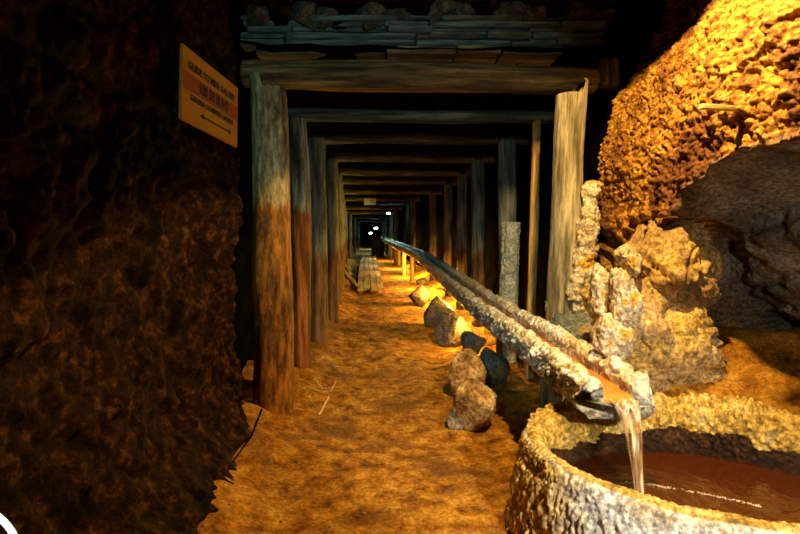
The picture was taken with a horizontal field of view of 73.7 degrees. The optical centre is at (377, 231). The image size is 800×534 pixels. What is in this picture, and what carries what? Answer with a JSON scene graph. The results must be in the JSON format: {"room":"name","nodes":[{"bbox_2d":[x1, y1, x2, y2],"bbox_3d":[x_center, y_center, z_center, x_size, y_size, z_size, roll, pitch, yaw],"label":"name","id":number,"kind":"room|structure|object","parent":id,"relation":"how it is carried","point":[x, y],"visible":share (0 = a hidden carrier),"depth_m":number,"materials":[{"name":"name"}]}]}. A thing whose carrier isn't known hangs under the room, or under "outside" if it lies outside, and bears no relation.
{"room":"underground passage","nodes":[
{"label":"underground passage","id":0,"kind":"room"},
{"bbox_2d":[0,514,16,533],"bbox_3d":[-0.701,0.771,0.924,0.204,0.632,0.057,0,0,0],"label":"lamp","id":1,"kind":"object","parent":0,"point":[4,522],"visible":1,"depth_m":0.90,"materials":[{"name":"white"}]},
{"bbox_2d":[0,0,251,533],"bbox_3d":[-0.794,-0.145,1.881,0.595,2.850,3.186,0,0,-4],"label":"wall","id":2,"kind":"structure","parent":0,"point":[121,377],"depth_m":1.79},
{"bbox_2d":[178,43,237,147],"bbox_3d":[-0.784,-0.618,2.522,0.018,0.344,0.622,0,0,7],"label":"direction sign","id":3,"kind":"object","parent":2,"relation":"attached to","point":[208,101],"visible":1,"depth_m":2.45,"materials":[{"name":"brown"}]},
{"bbox_2d":[230,71,356,371],"bbox_3d":[-1.584,-0.050,27.290,0.426,2.600,47.793,0,0,-1],"label":"wall","id":4,"kind":"structure","parent":0,"point":[243,346],"depth_m":4.07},
{"bbox_2d":[359,222,385,243],"bbox_3d":[0.000,-0.100,51.400,6.000,2.700,0.001,0,0,0],"label":"wall","id":5,"kind":"structure","parent":0,"point":[366,236],"depth_m":51.40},
{"bbox_2d":[228,0,631,3],"bbox_3d":[0.650,-1.509,1.900,4.100,0.092,3.200,0,0,0],"label":"ceiling","id":6,"kind":"structure","parent":0,"point":[229,1],"depth_m":3.48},
{"bbox_2d":[233,40,649,219],"bbox_3d":[-0.264,-1.092,27.290,3.560,0.299,47.859,0,0,-1],"label":"ceiling","id":7,"kind":"structure","parent":0,"point":[576,57],"depth_m":4.96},
{"bbox_2d":[240,39,284,51],"bbox_3d":[-0.754,-1.228,3.586,0.281,0.041,0.289,0,0,0],"label":"board","id":8,"kind":"object","parent":7,"relation":"on","point":[247,47],"visible":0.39,"depth_m":3.45,"materials":[{"name":"wood"}]},
{"bbox_2d":[240,32,285,42],"bbox_3d":[-0.767,-1.304,3.665,0.288,0.044,0.289,0,0,0],"label":"board","id":9,"kind":"object","parent":8,"relation":"on","point":[244,35],"visible":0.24,"depth_m":3.53,"materials":[{"name":"wood"}]},
{"bbox_2d":[247,26,292,37],"bbox_3d":[-0.712,-1.328,3.619,0.284,0.040,0.289,0,0,0],"label":"board","id":10,"kind":"object","parent":9,"relation":"on","point":[251,29],"visible":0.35,"depth_m":3.48,"materials":[{"name":"wood"}]},
{"bbox_2d":[243,20,300,30],"bbox_3d":[-0.663,-1.383,3.663,0.454,0.039,0.288,0,0,0],"label":"board","id":11,"kind":"object","parent":10,"relation":"on","point":[291,23],"visible":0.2,"depth_m":3.53,"materials":[{"name":"wood"}]},
{"bbox_2d":[244,3,269,30],"bbox_3d":[-0.801,-1.423,3.545,0.212,0.187,0.165,0,0,0],"label":"rock","id":12,"kind":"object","parent":11,"relation":"on","point":[256,15],"depth_m":3.49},
{"bbox_2d":[268,2,291,25],"bbox_3d":[-0.641,-1.436,3.554,0.192,0.215,0.124,0,0,-28],"label":"rock","id":13,"kind":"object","parent":11,"relation":"on","point":[280,14],"depth_m":3.50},
{"bbox_2d":[256,50,384,59],"bbox_3d":[-0.381,-1.201,3.664,0.856,0.057,0.292,0,0,0],"label":"board","id":14,"kind":"object","parent":7,"relation":"on","point":[263,55],"visible":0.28,"depth_m":3.55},
{"bbox_2d":[285,39,413,46],"bbox_3d":[-0.183,-1.236,3.614,0.844,0.042,0.286,0,0,0],"label":"board","id":15,"kind":"object","parent":14,"relation":"on","point":[342,42],"visible":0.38,"depth_m":3.48,"materials":[{"name":"wood"}]},
{"bbox_2d":[286,32,414,41],"bbox_3d":[-0.179,-1.283,3.619,0.845,0.047,0.296,0,0,0],"label":"board","id":16,"kind":"object","parent":15,"relation":"on","point":[289,35],"visible":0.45,"depth_m":3.48,"materials":[{"name":"wood"}]},
{"bbox_2d":[293,26,385,33],"bbox_3d":[-0.254,-1.354,3.680,0.625,0.040,0.289,0,0,0],"label":"board","id":17,"kind":"object","parent":16,"relation":"on","point":[295,28],"visible":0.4,"depth_m":3.54,"materials":[{"name":"wood"}]},
{"bbox_2d":[314,22,382,27],"bbox_3d":[-0.195,-1.375,3.650,0.453,0.037,0.287,0,0,0],"label":"board","id":18,"kind":"object","parent":17,"relation":"on","point":[345,24],"visible":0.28,"depth_m":3.51,"materials":[{"name":"wood"}]},
{"bbox_2d":[356,2,386,31],"bbox_3d":[-0.049,-1.424,3.543,0.196,0.198,0.168,0,0,-27],"label":"rock","id":19,"kind":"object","parent":18,"relation":"on","point":[370,8],"depth_m":3.49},
{"bbox_2d":[311,15,439,25],"bbox_3d":[-0.014,-1.398,3.606,0.842,0.034,0.291,0,0,0],"label":"board","id":20,"kind":"object","parent":18,"relation":"on","point":[344,18],"visible":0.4,"depth_m":3.47,"materials":[{"name":"wood"}]},
{"bbox_2d":[291,1,316,30],"bbox_3d":[-0.496,-1.434,3.553,0.168,0.198,0.166,0,0,43],"label":"rock","id":21,"kind":"object","parent":20,"relation":"on","point":[302,11],"depth_m":3.49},
{"bbox_2d":[315,6,337,31],"bbox_3d":[-0.355,-1.410,3.551,0.209,0.155,0.151,0,0,40],"label":"rock","id":22,"kind":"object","parent":20,"relation":"on","point":[322,25],"depth_m":3.49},
{"bbox_2d":[331,9,361,31],"bbox_3d":[-0.204,-1.407,3.561,0.241,0.145,0.192,0,0,0],"label":"rock","id":23,"kind":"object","parent":20,"relation":"on","point":[340,12],"depth_m":3.50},
{"bbox_2d":[381,8,413,20],"bbox_3d":[0.144,-1.412,3.561,0.278,0.146,0.218,0,0,0],"label":"rock","id":24,"kind":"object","parent":20,"relation":"on","point":[400,14],"depth_m":3.47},
{"bbox_2d":[389,26,431,45],"bbox_3d":[0.211,-1.316,3.585,0.281,0.038,0.290,0,0,0],"label":"board","id":25,"kind":"object","parent":16,"relation":"on","point":[417,30],"visible":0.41,"depth_m":3.45,"materials":[{"name":"wood"}]},
{"bbox_2d":[385,21,427,32],"bbox_3d":[0.185,-1.353,3.591,0.282,0.034,0.286,0,0,0],"label":"board","id":26,"kind":"object","parent":25,"relation":"on","point":[388,24],"visible":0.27,"depth_m":3.45,"materials":[{"name":"wood"}]},
{"bbox_2d":[325,150,494,163],"bbox_3d":[0.313,-0.919,6.509,2.214,0.166,0.158,0,0,0],"label":"timber beam","id":27,"kind":"structure","parent":7,"relation":"attached to","point":[467,157],"depth_m":6.45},
{"bbox_2d":[387,46,455,61],"bbox_3d":[0.282,-1.180,3.599,0.446,0.053,0.293,0,0,0],"label":"board","id":28,"kind":"object","parent":7,"relation":"on","point":[419,54],"visible":0.67,"depth_m":3.47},
{"bbox_2d":[452,46,500,63],"bbox_3d":[0.665,-1.193,3.625,0.284,0.053,0.295,0,0,0],"label":"board","id":29,"kind":"object","parent":7,"relation":"on","point":[478,56],"visible":0.7,"depth_m":3.53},
{"bbox_2d":[416,40,509,47],"bbox_3d":[0.561,-1.241,3.631,0.616,0.043,0.290,0,0,0],"label":"board","id":30,"kind":"object","parent":29,"relation":"on","point":[425,43],"visible":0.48,"depth_m":3.49,"materials":[{"name":"wood"}]},
{"bbox_2d":[415,31,485,45],"bbox_3d":[0.486,-1.302,3.658,0.454,0.049,0.289,0,0,0],"label":"board","id":31,"kind":"object","parent":30,"relation":"on","point":[435,35],"visible":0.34,"depth_m":3.52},
{"bbox_2d":[434,29,527,34],"bbox_3d":[0.683,-1.347,3.663,0.622,0.041,0.294,0,0,0],"label":"board","id":32,"kind":"object","parent":31,"relation":"on","point":[486,31],"visible":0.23,"depth_m":3.53,"materials":[{"name":"wood"}]},
{"bbox_2d":[430,21,559,31],"bbox_3d":[0.761,-1.356,3.605,0.842,0.036,0.290,0,0,0],"label":"board","id":33,"kind":"object","parent":32,"relation":"on","point":[467,25],"visible":0.44,"depth_m":3.47,"materials":[{"name":"wood"}]},
{"bbox_2d":[404,0,455,30],"bbox_3d":[0.359,-1.450,3.558,0.376,0.240,0.210,0,0,0],"label":"rock","id":34,"kind":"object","parent":33,"relation":"on","point":[440,8],"depth_m":3.47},
{"bbox_2d":[442,15,510,21],"bbox_3d":[0.641,-1.390,3.590,0.445,0.036,0.287,0,0,0],"label":"board","id":35,"kind":"object","parent":33,"relation":"on","point":[444,17],"visible":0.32,"depth_m":3.45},
{"bbox_2d":[452,2,474,14],"bbox_3d":[0.570,-1.446,3.534,0.184,0.216,0.156,0,0,-40],"label":"rock","id":36,"kind":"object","parent":35,"relation":"on","point":[461,8],"depth_m":3.48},
{"bbox_2d":[474,0,546,21],"bbox_3d":[0.902,-1.435,3.549,0.587,0.201,0.312,0,0,0],"label":"rock","id":37,"kind":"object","parent":33,"relation":"on","point":[515,9],"depth_m":3.46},
{"bbox_2d":[535,1,569,22],"bbox_3d":[1.166,-1.450,3.550,0.214,0.224,0.186,0,0,-30],"label":"rock","id":38,"kind":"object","parent":33,"relation":"on","point":[556,9],"depth_m":3.49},
{"bbox_2d":[485,32,530,44],"bbox_3d":[0.854,-1.276,3.591,0.282,0.048,0.289,0,0,0],"label":"board","id":39,"kind":"object","parent":30,"relation":"on","point":[491,36],"visible":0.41,"depth_m":3.45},
{"bbox_2d":[495,46,562,65],"bbox_3d":[1.030,-1.207,3.677,0.396,0.053,0.290,0,0,0],"label":"board","id":40,"kind":"object","parent":7,"relation":"on","point":[510,58],"visible":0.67,"depth_m":3.63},
{"bbox_2d":[510,39,555,46],"bbox_3d":[1.030,-1.252,3.653,0.286,0.042,0.287,0,0,0],"label":"board","id":41,"kind":"object","parent":40,"relation":"on","point":[531,43],"visible":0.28,"depth_m":3.51,"materials":[{"name":"wood"}]},
{"bbox_2d":[555,39,604,48],"bbox_3d":[1.337,-1.248,3.638,0.311,0.042,0.287,0,0,0],"label":"board","id":42,"kind":"object","parent":40,"relation":"on","point":[565,43],"visible":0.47,"depth_m":3.50,"materials":[{"name":"wood"}]},
{"bbox_2d":[531,32,604,40],"bbox_3d":[1.252,-1.287,3.624,0.471,0.045,0.290,0,0,0],"label":"board","id":43,"kind":"object","parent":42,"relation":"on","point":[536,35],"visible":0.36,"depth_m":3.49,"materials":[{"name":"wood"}]},
{"bbox_2d":[528,27,573,34],"bbox_3d":[1.144,-1.336,3.639,0.286,0.041,0.290,0,0,0],"label":"board","id":44,"kind":"object","parent":43,"relation":"on","point":[532,30],"visible":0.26,"depth_m":3.50,"materials":[{"name":"wood"}]},
{"bbox_2d":[574,26,605,32],"bbox_3d":[1.406,-1.347,3.663,0.196,0.041,0.291,0,0,0],"label":"board","id":45,"kind":"object","parent":43,"relation":"on","point":[603,28],"visible":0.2,"depth_m":3.53,"materials":[{"name":"wood"}]},
{"bbox_2d":[559,21,604,32],"bbox_3d":[1.333,-1.353,3.591,0.284,0.037,0.288,0,0,0],"label":"board","id":46,"kind":"object","parent":45,"relation":"on","point":[576,25],"visible":0.44,"depth_m":3.46,"materials":[{"name":"wood"}]},
{"bbox_2d":[566,1,597,20],"bbox_3d":[1.369,-1.445,3.563,0.283,0.228,0.216,0,0,0],"label":"rock","id":47,"kind":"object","parent":46,"relation":"on","point":[579,10],"depth_m":3.48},
{"bbox_2d":[593,6,617,30],"bbox_3d":[1.496,-1.430,3.575,0.235,0.188,0.236,0,0,34],"label":"rock","id":48,"kind":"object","parent":45,"relation":"on","point":[608,14],"depth_m":3.48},
{"bbox_2d":[197,242,799,533],"bbox_3d":[0.081,0.830,26.098,4.013,0.702,51.780,0,0,-1],"label":"floor","id":49,"kind":"structure","parent":0,"point":[464,487],"depth_m":2.76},
{"bbox_2d":[228,408,262,468],"bbox_3d":[-0.668,1.045,2.599,0.043,0.023,1.057,0,0,0],"label":"cable","id":50,"kind":"object","parent":49,"relation":"on","point":[261,408],"visible":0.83,"depth_m":2.72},
{"bbox_2d":[250,71,293,414],"bbox_3d":[-0.658,0.104,3.318,0.263,2.184,0.349,0,0,-19],"label":"timber post","id":51,"kind":"object","parent":49,"relation":"on","point":[272,280],"visible":0.97,"depth_m":3.23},
{"bbox_2d":[288,116,311,368],"bbox_3d":[-0.621,0.148,4.197,0.200,2.083,0.187,-1,0,0],"label":"timber post","id":52,"kind":"object","parent":49,"relation":"on","point":[300,184],"visible":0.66,"depth_m":4.12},
{"bbox_2d":[287,107,554,123],"bbox_3d":[0.293,-0.917,4.210,2.271,0.132,0.120,0,0,0],"label":"timber beam","id":53,"kind":"structure","parent":52,"relation":"on","point":[310,114],"depth_m":4.17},
{"bbox_2d":[307,135,327,344],"bbox_3d":[-0.585,0.114,5.175,0.203,2.073,0.209,0,0,19],"label":"timber post","id":54,"kind":"object","parent":49,"relation":"on","point":[316,144],"visible":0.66,"depth_m":5.10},
{"bbox_2d":[325,156,338,323],"bbox_3d":[-0.568,0.117,6.495,0.186,2.067,0.192,0,0,39],"label":"timber post","id":55,"kind":"object","parent":49,"relation":"on","point":[331,164],"visible":0.73,"depth_m":6.42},
{"bbox_2d":[338,171,342,303],"bbox_3d":[-0.613,0.123,7.953,0.180,2.053,0.174,0,0,0],"label":"timber post","id":56,"kind":"object","parent":49,"relation":"on","point":[340,207],"visible":0.41,"depth_m":7.90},
{"bbox_2d":[338,167,470,176],"bbox_3d":[0.311,-0.901,7.966,2.286,0.152,0.152,0,0,0],"label":"timber beam","id":57,"kind":"structure","parent":56,"relation":"on","point":[345,171],"depth_m":7.91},
{"bbox_2d":[342,183,343,291],"bbox_3d":[-0.692,0.120,9.519,0.180,2.061,0.174,0,0,25],"label":"timber post","id":58,"kind":"object","parent":49,"relation":"on","point":[342,183],"visible":0.2,"depth_m":9.49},
{"bbox_2d":[342,176,456,185],"bbox_3d":[0.267,-0.914,9.530,2.366,0.158,0.163,0,0,0],"label":"timber beam","id":59,"kind":"structure","parent":58,"relation":"on","point":[387,180],"depth_m":9.47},
{"bbox_2d":[344,199,344,278],"bbox_3d":[-0.835,0.115,12.115,0.180,2.070,0.177,0,0,0],"label":"timber post","id":60,"kind":"object","parent":49,"relation":"on","point":[344,199],"visible":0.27,"depth_m":12.08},
{"bbox_2d":[345,201,345,262],"bbox_3d":[-0.969,0.117,14.810,0.173,2.067,0.171,0,0,0],"label":"timber post","id":61,"kind":"object","parent":49,"relation":"on","point":[345,201],"visible":0.23,"depth_m":14.76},
{"bbox_2d":[344,196,419,201],"bbox_3d":[-0.010,-0.918,14.815,2.364,0.144,0.155,0,0,0],"label":"timber beam","id":62,"kind":"structure","parent":61,"relation":"on","point":[347,198],"depth_m":14.76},
{"bbox_2d":[364,198,375,204],"bbox_3d":[-0.221,-0.841,14.700,0.330,0.190,0.015,0,0,0],"label":"blank plate","id":63,"kind":"object","parent":62,"relation":"hanging from","point":[367,201],"visible":1,"depth_m":14.69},
{"bbox_2d":[346,209,347,263],"bbox_3d":[-1.131,0.161,18.375,0.178,1.978,0.171,0,0,0],"label":"timber post","id":64,"kind":"object","parent":49,"relation":"on","point":[346,209],"visible":0.41,"depth_m":18.32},
{"bbox_2d":[346,206,401,209],"bbox_3d":[-0.269,-0.834,18.387,2.179,0.153,0.156,0,0,0],"label":"timber beam","id":65,"kind":"structure","parent":64,"relation":"on","point":[347,207],"depth_m":18.33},
{"bbox_2d":[348,213,351,258],"bbox_3d":[-1.159,0.179,22.204,0.178,1.942,0.173,0,0,0],"label":"timber post","id":66,"kind":"object","parent":49,"relation":"on","point":[349,214],"visible":0.98,"depth_m":22.14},
{"bbox_2d":[344,269,363,292],"bbox_3d":[-0.563,0.931,10.700,0.100,0.476,1.138,0,0,-27],"label":"plank","id":67,"kind":"object","parent":49,"relation":"on","point":[347,275],"visible":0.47,"depth_m":10.56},
{"bbox_2d":[353,217,355,253],"bbox_3d":[-1.199,0.203,27.331,0.177,1.894,0.171,0,0,-32],"label":"timber post","id":68,"kind":"object","parent":49,"relation":"on","point":[354,218],"visible":0.98,"depth_m":27.27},
{"bbox_2d":[358,272,363,290],"bbox_3d":[-0.386,1.077,11.980,0.125,0.057,4.045,0,0,-1],"label":"plank","id":69,"kind":"object","parent":49,"relation":"on","point":[361,274],"visible":0.94,"depth_m":11.30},
{"bbox_2d":[364,272,369,290],"bbox_3d":[-0.253,1.078,12.025,0.125,0.065,3.953,0,0,-1],"label":"plank","id":70,"kind":"object","parent":49,"relation":"on","point":[366,274],"visible":1,"depth_m":11.18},
{"bbox_2d":[370,272,376,290],"bbox_3d":[-0.117,1.077,11.952,0.125,0.060,4.099,0,0,-1],"label":"plank","id":71,"kind":"object","parent":49,"relation":"on","point":[372,274],"visible":1,"depth_m":11.31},
{"bbox_2d":[370,237,384,256],"bbox_3d":[-0.011,0.703,25.000,0.683,0.895,0.880,0,0,0],"label":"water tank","id":72,"kind":"object","parent":49,"relation":"on","point":[377,246],"visible":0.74,"depth_m":24.60,"materials":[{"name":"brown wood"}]},
{"bbox_2d":[375,272,383,290],"bbox_3d":[0.016,1.079,11.979,0.125,0.062,4.043,0,0,-1],"label":"plank","id":73,"kind":"object","parent":49,"relation":"on","point":[377,274],"visible":1,"depth_m":11.30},
{"bbox_2d":[385,217,388,253],"bbox_3d":[0.461,0.203,27.330,0.163,1.894,0.162,0,0,0],"label":"timber post","id":74,"kind":"object","parent":49,"relation":"on","point":[386,222],"visible":0.82,"depth_m":27.27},
{"bbox_2d":[352,216,388,218],"bbox_3d":[-0.382,-0.744,27.341,2.087,0.156,0.153,0,0,0],"label":"timber beam","id":75,"kind":"structure","parent":74,"relation":"on","point":[356,217],"depth_m":27.29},
{"bbox_2d":[389,213,392,258],"bbox_3d":[0.541,0.179,22.203,0.176,1.942,0.165,0,0,-23],"label":"timber post","id":76,"kind":"object","parent":49,"relation":"on","point":[390,214],"visible":0.82,"depth_m":22.14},
{"bbox_2d":[347,211,393,214],"bbox_3d":[-0.323,-0.796,22.214,2.128,0.149,0.150,0,0,0],"label":"timber beam","id":77,"kind":"structure","parent":76,"relation":"attached to","point":[348,212],"depth_m":22.16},
{"bbox_2d":[394,208,397,264],"bbox_3d":[0.623,0.161,18.385,0.176,1.978,0.176,0,0,30],"label":"timber post","id":78,"kind":"object","parent":49,"relation":"on","point":[395,209],"visible":0.79,"depth_m":18.31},
{"bbox_2d":[402,252,405,275],"bbox_3d":[0.680,0.853,13.931,0.109,0.653,0.114,0,0,0],"label":"prop","id":79,"kind":"object","parent":49,"relation":"on","point":[403,254],"visible":0.89,"depth_m":13.89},
{"bbox_2d":[380,237,655,420],"bbox_3d":[0.716,0.478,13.484,0.571,0.552,22.854,0,0,-2],"label":"trough","id":80,"kind":"object","parent":79,"relation":"on","point":[570,379],"visible":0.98,"depth_m":2.71,"materials":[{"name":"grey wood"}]},
{"bbox_2d":[422,255,637,403],"bbox_3d":[0.724,0.483,13.485,0.382,0.367,22.847,0,0,-2],"label":"water","id":81,"kind":"object","parent":80,"relation":"in","point":[611,390],"visible":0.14,"depth_m":2.22,"materials":[{"name":"orange liquid"}]},
{"bbox_2d":[590,312,635,361],"bbox_3d":[1.091,0.495,2.482,0.188,0.242,0.174,0,0,3],"label":"lump","id":82,"kind":"object","parent":80,"relation":"on","point":[609,337],"visible":0.93,"depth_m":2.42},
{"bbox_2d":[588,262,609,317],"bbox_3d":[1.109,0.291,2.594,0.152,0.290,0.138,0,0,0],"label":"lump","id":83,"kind":"object","parent":82,"relation":"on","point":[598,300],"visible":0.56,"depth_m":2.56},
{"bbox_2d":[608,267,643,327],"bbox_3d":[1.155,0.306,2.482,0.158,0.293,0.137,0,0,0],"label":"lump","id":84,"kind":"object","parent":82,"relation":"on","point":[626,302],"visible":0.81,"depth_m":2.44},
{"bbox_2d":[410,257,413,282],"bbox_3d":[0.768,0.870,12.018,0.108,0.620,0.113,0,0,0],"label":"prop","id":85,"kind":"object","parent":49,"relation":"on","point":[411,258],"visible":0.94,"depth_m":11.97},
{"bbox_2d":[410,199,415,271],"bbox_3d":[0.971,0.117,14.802,0.168,2.067,0.165,0,0,-22],"label":"timber post","id":86,"kind":"object","parent":49,"relation":"on","point":[412,202],"visible":0.71,"depth_m":14.73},
{"bbox_2d":[409,285,428,306],"bbox_3d":[0.647,1.027,8.413,0.324,0.380,0.358,0,0,0],"label":"rock","id":87,"kind":"object","parent":49,"relation":"on","point":[419,296],"visible":0.94,"depth_m":8.31,"materials":[{"name":"brown stone"}]},
{"bbox_2d":[416,278,427,284],"bbox_3d":[0.959,1.112,11.654,0.264,0.227,0.255,0,0,0],"label":"rock","id":88,"kind":"object","parent":49,"relation":"on","point":[422,281],"visible":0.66,"depth_m":11.58,"materials":[{"name":"brown stone"}]},
{"bbox_2d":[429,191,436,280],"bbox_3d":[1.253,0.115,12.117,0.171,2.070,0.179,0,0,31],"label":"timber post","id":89,"kind":"object","parent":49,"relation":"on","point":[432,201],"visible":0.68,"depth_m":12.05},
{"bbox_2d":[343,188,441,194],"bbox_3d":[0.195,-0.921,12.125,2.511,0.146,0.152,0,0,0],"label":"timber beam","id":90,"kind":"structure","parent":89,"relation":"on","point":[397,191],"depth_m":12.06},
{"bbox_2d":[426,287,444,300],"bbox_3d":[0.885,1.092,8.984,0.454,0.352,0.423,0,0,-38],"label":"rock","id":91,"kind":"object","parent":49,"relation":"on","point":[433,291],"visible":0.3,"depth_m":8.82,"materials":[{"name":"stone"}]},
{"bbox_2d":[423,296,455,327],"bbox_3d":[0.735,0.985,6.489,0.383,0.402,0.306,0,0,23],"label":"rock","id":92,"kind":"object","parent":49,"relation":"on","point":[437,305],"visible":0.77,"depth_m":6.39,"materials":[{"name":"brown stone"}]},
{"bbox_2d":[443,181,452,295],"bbox_3d":[1.248,0.120,9.514,0.167,2.061,0.165,0,0,-40],"label":"timber post","id":93,"kind":"object","parent":49,"relation":"on","point":[448,198],"visible":0.8,"depth_m":9.45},
{"bbox_2d":[434,312,473,346],"bbox_3d":[0.788,1.018,5.476,0.410,0.375,0.359,0,0,0],"label":"rock","id":94,"kind":"object","parent":49,"relation":"on","point":[449,327],"visible":0.71,"depth_m":5.36,"materials":[{"name":"brown stone"}]},
{"bbox_2d":[447,408,463,430],"bbox_3d":[0.458,1.103,3.139,0.112,0.160,0.092,0,0,0],"label":"rock","id":95,"kind":"object","parent":49,"relation":"on","point":[453,423],"visible":0.58,"depth_m":3.11,"materials":[{"name":"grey stone"}]},
{"bbox_2d":[456,171,466,309],"bbox_3d":[1.252,0.123,7.954,0.172,2.053,0.169,0,0,-30],"label":"timber post","id":96,"kind":"object","parent":49,"relation":"on","point":[461,226],"visible":0.77,"depth_m":7.89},
{"bbox_2d":[448,348,486,394],"bbox_3d":[0.634,1.014,3.764,0.269,0.387,0.201,0,0,14],"label":"rock","id":97,"kind":"object","parent":49,"relation":"on","point":[466,363],"visible":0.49,"depth_m":3.70,"materials":[{"name":"stone"}]},
{"bbox_2d":[460,331,486,354],"bbox_3d":[0.872,1.022,4.904,0.239,0.234,0.213,0,0,0],"label":"rock","id":98,"kind":"object","parent":49,"relation":"on","point":[468,339],"visible":0.79,"depth_m":4.82,"materials":[{"name":"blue stone"}]},
{"bbox_2d":[453,378,496,431],"bbox_3d":[0.566,1.017,3.096,0.257,0.322,0.208,0,0,0],"label":"rock","id":99,"kind":"object","parent":49,"relation":"on","point":[474,402],"visible":1,"depth_m":3.05,"materials":[{"name":"stone"}]},
{"bbox_2d":[471,156,485,326],"bbox_3d":[1.223,0.117,6.500,0.180,2.067,0.186,0,0,-19],"label":"timber post","id":100,"kind":"object","parent":49,"relation":"on","point":[477,166],"visible":0.78,"depth_m":6.43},
{"bbox_2d":[479,328,495,345],"bbox_3d":[1.116,1.115,5.490,0.221,0.240,0.201,0,0,0],"label":"rock","id":101,"kind":"object","parent":49,"relation":"on","point":[491,340],"visible":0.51,"depth_m":5.42,"materials":[{"name":"stone"}]},
{"bbox_2d":[479,347,508,385],"bbox_3d":[0.881,1.036,4.045,0.226,0.331,0.187,0,0,14],"label":"rock","id":102,"kind":"object","parent":49,"relation":"on","point":[496,365],"visible":0.83,"depth_m":3.98,"materials":[{"name":"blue stone"}]},
{"bbox_2d":[496,338,501,355],"bbox_3d":[1.071,0.947,4.713,0.060,0.466,0.059,0,0,0],"label":"prop","id":103,"kind":"object","parent":49,"relation":"on","point":[498,343],"visible":0.27,"depth_m":4.69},
{"bbox_2d":[498,135,515,288],"bbox_3d":[1.250,0.114,5.173,0.186,2.073,0.182,0,0,0],"label":"timber post","id":104,"kind":"object","parent":49,"relation":"on","point":[506,146],"visible":0.51,"depth_m":5.11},
{"bbox_2d":[307,131,528,144],"bbox_3d":[0.320,-0.912,5.185,2.265,0.134,0.132,0,0,0],"label":"timber beam","id":105,"kind":"structure","parent":104,"relation":"on","point":[330,137],"depth_m":5.14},
{"bbox_2d":[499,222,520,362],"bbox_3d":[1.179,0.545,4.808,0.202,1.273,0.184,0,0,37],"label":"stub","id":106,"kind":"object","parent":49,"relation":"on","point":[510,231],"visible":0.63,"depth_m":4.74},
{"bbox_2d":[524,120,540,378],"bbox_3d":[1.216,0.149,4.202,0.129,2.085,0.082,0,0,-8],"label":"timber post","id":107,"kind":"object","parent":49,"relation":"on","point":[536,125],"visible":0.71,"depth_m":4.17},
{"bbox_2d":[538,77,588,407],"bbox_3d":[1.166,0.122,3.360,0.296,2.146,0.217,0,0,-12],"label":"timber post","id":108,"kind":"object","parent":49,"relation":"on","point":[570,111],"visible":0.64,"depth_m":3.27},
{"bbox_2d":[240,59,598,93],"bbox_3d":[0.270,-1.018,3.502,2.305,0.218,0.196,0,0,0],"label":"timber beam","id":109,"kind":"structure","parent":108,"relation":"on","point":[346,75],"depth_m":3.42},
{"bbox_2d":[591,58,619,89],"bbox_3d":[1.510,-1.038,3.500,0.170,0.170,0.160,0,0,0],"label":"block","id":110,"kind":"object","parent":109,"relation":"attached to","point":[609,69],"visible":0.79,"depth_m":3.42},
{"bbox_2d":[551,312,592,340],"bbox_3d":[1.174,0.586,3.150,0.264,0.226,0.241,0,0,-10],"label":"lump","id":111,"kind":"object","parent":49,"relation":"on","point":[578,324],"visible":0.44,"depth_m":3.11,"materials":[{"name":"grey stone"}]},
{"bbox_2d":[572,300,587,313],"bbox_3d":[1.268,0.452,3.208,0.151,0.248,0.157,0,0,-37],"label":"lump","id":112,"kind":"object","parent":111,"relation":"on","point":[578,306],"visible":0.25,"depth_m":3.19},
{"bbox_2d":[565,180,603,300],"bbox_3d":[1.253,0.049,3.240,0.228,0.730,0.164,0,0,0],"label":"flowstone","id":113,"kind":"object","parent":112,"relation":"on","point":[586,249],"visible":0.93,"depth_m":3.19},
{"bbox_2d":[505,392,799,533],"bbox_3d":[1.208,0.963,1.992,1.404,0.474,1.276,0,0,-26],"label":"stone basin","id":114,"kind":"object","parent":49,"relation":"on","point":[548,495],"visible":0.81,"depth_m":2.18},
{"bbox_2d":[570,451,799,523],"bbox_3d":[1.210,1.000,1.985,1.150,0.008,0.980,0,0,0],"label":"water","id":115,"kind":"object","parent":114,"relation":"in","point":[777,493],"visible":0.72,"depth_m":2.14,"materials":[{"name":"brown liquid"}]},
{"bbox_2d":[609,399,643,493],"bbox_3d":[0.953,0.830,2.033,0.121,0.360,0.094,0,0,0],"label":"water stream","id":116,"kind":"object","parent":115,"relation":"on","point":[637,415],"visible":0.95,"depth_m":2.03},
{"bbox_2d":[629,482,760,507],"bbox_3d":[1.200,1.000,2.047,0.448,0.005,0.040,0,0,25],"label":"foam","id":117,"kind":"object","parent":115,"relation":"on","point":[629,482],"visible":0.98,"depth_m":2.01,"materials":[{"name":"beige"}]},
{"bbox_2d":[579,276,727,392],"bbox_3d":[1.392,0.515,2.678,0.627,0.622,0.452,0,0,-3],"label":"boulder","id":118,"kind":"object","parent":49,"relation":"on","point":[675,348],"visible":0.52,"depth_m":2.54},
{"bbox_2d":[613,244,642,275],"bbox_3d":[1.215,0.136,2.596,0.144,0.154,0.122,0,0,0],"label":"lump","id":119,"kind":"object","parent":118,"relation":"on","point":[628,258],"visible":0.98,"depth_m":2.56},
{"bbox_2d":[625,219,723,311],"bbox_3d":[1.499,0.112,2.720,0.438,0.591,0.460,0,0,0],"label":"boulder","id":120,"kind":"object","parent":118,"relation":"on","point":[680,261],"visible":0.63,"depth_m":2.58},
{"bbox_2d":[388,0,799,329],"bbox_3d":[1.455,-0.175,25.768,2.126,2.850,50.837,0,0,0],"label":"wall","id":121,"kind":"structure","parent":0,"point":[664,159],"depth_m":2.62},
{"bbox_2d":[698,103,737,111],"bbox_3d":[1.370,-0.492,2.115,0.200,0.020,0.028,1,0,-9],"label":"wooden peg","id":122,"kind":"object","parent":121,"relation":"attached to","point":[715,107],"visible":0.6,"depth_m":2.10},
{"bbox_2d":[617,0,666,91],"bbox_3d":[2.072,-0.175,3.427,1.056,2.850,0.064,0,0,0],"label":"wall","id":123,"kind":"structure","parent":0,"point":[644,17],"depth_m":3.44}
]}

